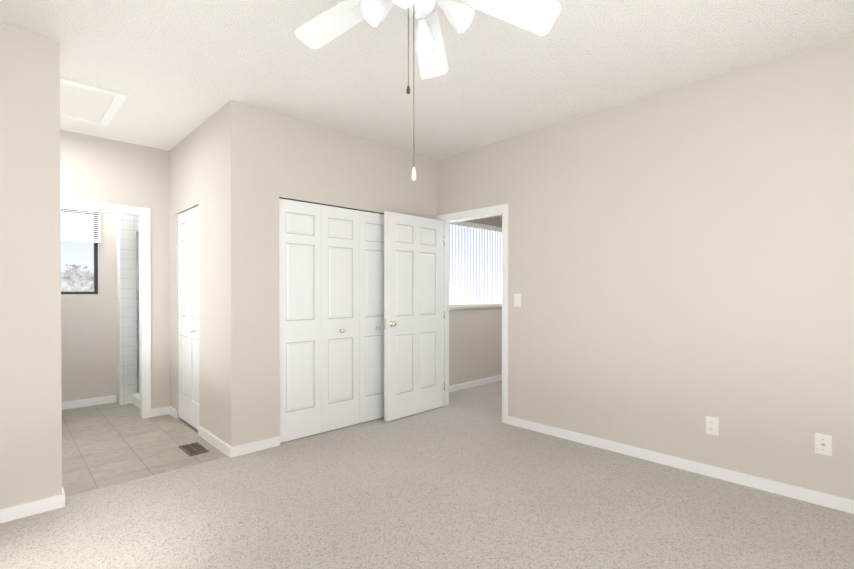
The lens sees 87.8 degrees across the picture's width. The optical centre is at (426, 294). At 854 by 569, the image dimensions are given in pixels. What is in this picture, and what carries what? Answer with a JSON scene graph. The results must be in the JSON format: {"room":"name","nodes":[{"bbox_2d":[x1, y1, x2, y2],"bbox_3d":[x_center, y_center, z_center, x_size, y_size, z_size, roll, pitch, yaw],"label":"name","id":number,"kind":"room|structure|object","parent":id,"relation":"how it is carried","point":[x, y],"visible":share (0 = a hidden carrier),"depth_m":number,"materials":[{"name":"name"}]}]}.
{"room":"empty bedroom","nodes":[
{"label":"empty bedroom","id":0,"kind":"room"},
{"bbox_2d":[178,418,197,432],"bbox_3d":[0.503,1.281,4.035,9.140,0.100,7.290,0,1,-44],"label":"floor","id":1,"kind":"structure","parent":0,"point":[189,425],"depth_m":4.17,"materials":[{"name":"grey"}]},
{"bbox_2d":[62,402,227,496],"bbox_3d":[-2.979,1.230,3.757,2.900,0.006,2.620,0,1,-44],"label":"vinyl floor","id":2,"kind":"structure","parent":1,"relation":"on","point":[108,444],"depth_m":3.59,"materials":[{"name":"tile"}]},
{"bbox_2d":[132,229,139,408],"bbox_3d":[-3.048,0.248,4.774,0.100,1.944,0.646,0,1,-44],"label":"shower enclosure","id":3,"kind":"object","parent":2,"relation":"on","point":[136,399],"visible":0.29,"depth_m":4.97,"materials":[{"name":"white"}]},
{"bbox_2d":[179,442,208,455],"bbox_3d":[-1.855,1.225,3.527,0.140,0.006,0.290,0,1,-44],"label":"floor vent","id":4,"kind":"object","parent":2,"relation":"in","point":[195,448],"visible":1,"depth_m":3.52,"materials":[{"name":"brown metal"}]},
{"bbox_2d":[0,380,853,568],"bbox_3d":[0.780,1.227,3.746,8.900,0.012,6.250,0,1,-44],"label":"floor carpet","id":5,"kind":"object","parent":1,"relation":"on","point":[466,478],"visible":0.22,"depth_m":2.49,"materials":[{"name":"beige carpet"}]},
{"bbox_2d":[0,24,853,508],"bbox_3d":[0.503,-0.119,4.026,9.140,2.700,7.290,0,1,-44],"label":"wall","id":6,"kind":"structure","parent":0,"point":[680,264],"depth_m":3.28,"materials":[{"name":"paint"}]},
{"bbox_2d":[0,487,64,522],"bbox_3d":[-2.666,1.202,2.057,1.533,0.085,0.043,0,1,-44],"label":"baseboard","id":7,"kind":"structure","parent":6,"relation":"attached to","point":[11,513],"depth_m":2.47,"materials":[{"name":"white wood"}]},
{"bbox_2d":[61,209,97,293],"bbox_3d":[-3.887,-0.464,4.732,0.600,0.920,0.060,0,1,-44],"label":"window","id":8,"kind":"structure","parent":6,"relation":"in","point":[95,268],"depth_m":4.90,"materials":[{"name":"black"}]},
{"bbox_2d":[61,210,100,242],"bbox_3d":[-3.843,-0.701,4.685,0.660,0.615,0.063,0,1,-44],"label":"mini blind","id":9,"kind":"object","parent":8,"relation":"attached to","point":[85,240],"visible":0.38,"depth_m":4.79,"materials":[{"name":"white plastic"}]},
{"bbox_2d":[62,395,115,409],"bbox_3d":[-4.228,1.186,4.362,1.940,0.085,0.013,0,1,-44],"label":"baseboard","id":10,"kind":"structure","parent":6,"relation":"attached to","point":[107,399],"depth_m":4.86,"materials":[{"name":"white wood"}]},
{"bbox_2d":[60,198,150,417],"bbox_3d":[-3.112,0.187,4.177,0.854,2.087,0.152,0,1,-44],"label":"door frame","id":11,"kind":"structure","parent":6,"relation":"attached to","point":[143,214],"depth_m":4.39,"materials":[{"name":"white wood"}]},
{"bbox_2d":[116,214,138,404],"bbox_3d":[-2.891,-0.126,5.061,0.948,2.700,0.846,0,1,-44],"label":"shower wall tile","id":12,"kind":"structure","parent":6,"relation":"attached to","point":[127,226],"depth_m":4.95,"materials":[{"name":"white tile"}]},
{"bbox_2d":[178,206,198,429],"bbox_3d":[-2.224,0.210,4.137,0.068,2.000,0.688,0,1,-44],"label":"closet door","id":13,"kind":"structure","parent":6,"relation":"in","point":[188,290],"depth_m":4.14,"materials":[{"name":"white wood"}]},
{"bbox_2d":[198,426,235,457],"bbox_3d":[-1.733,1.191,3.607,0.013,0.085,0.763,0,1,-44],"label":"baseboard","id":14,"kind":"structure","parent":6,"relation":"attached to","point":[229,451],"depth_m":3.53,"materials":[{"name":"white wood"}]},
{"bbox_2d":[236,436,279,455],"bbox_3d":[-1.320,1.192,3.484,0.350,0.085,0.013,0,1,-44],"label":"baseboard","id":15,"kind":"structure","parent":6,"relation":"attached to","point":[243,449],"depth_m":3.47,"materials":[{"name":"white wood"}]},
{"bbox_2d":[279,198,383,442],"bbox_3d":[-0.633,0.210,4.169,1.598,2.000,0.068,0,1,-44],"label":"bifold closet door","id":16,"kind":"structure","parent":6,"relation":"in","point":[331,317],"depth_m":3.95,"materials":[{"name":"white wood"}]},
{"bbox_2d":[279,197,383,213],"bbox_3d":[-0.647,-0.798,4.177,1.600,0.004,0.030,0,1,-44],"label":"trim","id":17,"kind":"structure","parent":6,"relation":"attached to","point":[329,205],"depth_m":3.95,"materials":[{"name":"grey"}]},
{"bbox_2d":[384,211,444,421],"bbox_3d":[-0.111,0.206,4.515,0.145,2.000,0.822,0,1,44],"label":"entry door","id":18,"kind":"structure","parent":6,"relation":"in","point":[414,317],"depth_m":4.47,"materials":[{"name":"white wood"}]},
{"bbox_2d":[449,283,482,303],"bbox_3d":[0.808,0.223,8.036,2.500,1.364,0.100,0,1,-44],"label":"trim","id":19,"kind":"structure","parent":6,"relation":"attached to","point":[457,295],"depth_m":7.73,"materials":[{"name":"white wood"}]},
{"bbox_2d":[436,204,507,423],"bbox_3d":[0.480,0.184,4.570,0.152,2.087,0.951,0,1,-44],"label":"door frame","id":20,"kind":"structure","parent":6,"relation":"attached to","point":[497,210],"depth_m":4.44,"materials":[{"name":"white wood"}]},
{"bbox_2d":[449,221,501,303],"bbox_3d":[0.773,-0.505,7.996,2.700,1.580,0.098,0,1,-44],"label":"vertical blind","id":21,"kind":"object","parent":6,"relation":"attached to","point":[477,226],"visible":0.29,"depth_m":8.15,"materials":[{"name":"white plastic"}]},
{"bbox_2d":[449,375,501,391],"bbox_3d":[1.159,1.173,6.359,3.330,0.085,0.013,0,1,-44],"label":"baseboard","id":22,"kind":"structure","parent":6,"relation":"attached to","point":[461,386],"depth_m":5.83,"materials":[{"name":"white wood"}]},
{"bbox_2d":[514,294,520,306],"bbox_3d":[0.835,0.051,4.104,0.014,0.120,0.076,0,1,-44],"label":"light switch","id":23,"kind":"object","parent":6,"relation":"attached to","point":[517,300],"visible":1,"depth_m":4.10,"materials":[{"name":"white plastic"}]},
{"bbox_2d":[507,416,853,513],"bbox_3d":[1.950,1.196,2.955,0.013,0.085,3.426,0,1,-44],"label":"baseboard","id":24,"kind":"structure","parent":6,"relation":"attached to","point":[807,495],"depth_m":3.02,"materials":[{"name":"white wood"}]},
{"bbox_2d":[706,416,718,435],"bbox_3d":[1.919,0.883,2.988,0.008,0.120,0.076,0,1,-44],"label":"duplex electrical outlet","id":25,"kind":"object","parent":6,"relation":"attached to","point":[712,425],"visible":1,"depth_m":2.98,"materials":[{"name":"white plastic"}]},
{"bbox_2d":[814,433,831,455],"bbox_3d":[2.304,0.873,2.581,0.016,0.120,0.076,0,1,-44],"label":"outlet plate","id":26,"kind":"object","parent":6,"relation":"attached to","point":[823,444],"visible":1,"depth_m":2.58,"materials":[{"name":"white plastic"}]},
{"bbox_2d":[0,0,853,218],"bbox_3d":[0.503,-1.519,4.016,9.140,0.100,7.290,0,1,-44],"label":"ceiling","id":27,"kind":"structure","parent":0,"point":[177,71],"depth_m":2.75,"materials":[{"name":"white paint"}]},
{"bbox_2d":[60,82,114,121],"bbox_3d":[-2.736,-1.460,3.272,0.620,0.008,0.710,0,1,-44],"label":"panel","id":28,"kind":"object","parent":27,"relation":"attached to","point":[76,101],"visible":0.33,"depth_m":3.36,"materials":[{"name":"white plastic"}]},
{"bbox_2d":[60,76,126,126],"bbox_3d":[-2.704,-1.455,3.303,0.650,0.018,0.830,0,1,-44],"label":"trim","id":29,"kind":"structure","parent":27,"relation":"attached to","point":[119,98],"depth_m":3.30,"materials":[{"name":"white wood"}]},
{"bbox_2d":[294,0,560,179],"bbox_3d":[-0.063,-0.947,1.734,1.099,1.013,1.138,0,1,-44],"label":"ceiling fan","id":30,"kind":"object","parent":27,"relation":"hanging from","point":[538,17],"visible":1,"depth_m":1.86,"materials":[{"name":"white"}]},
{"label":"outside","id":31,"kind":"structure","parent":0,"visible":0},
{"bbox_2d":[61,211,93,291],"bbox_3d":[-3.969,-0.475,5.034,2.100,2.200,0.010,0,1,-44],"label":"outdoor view","id":32,"kind":"structure","parent":31,"point":[77,266],"depth_m":5.03,"materials":[{"name":"white"}]}
]}

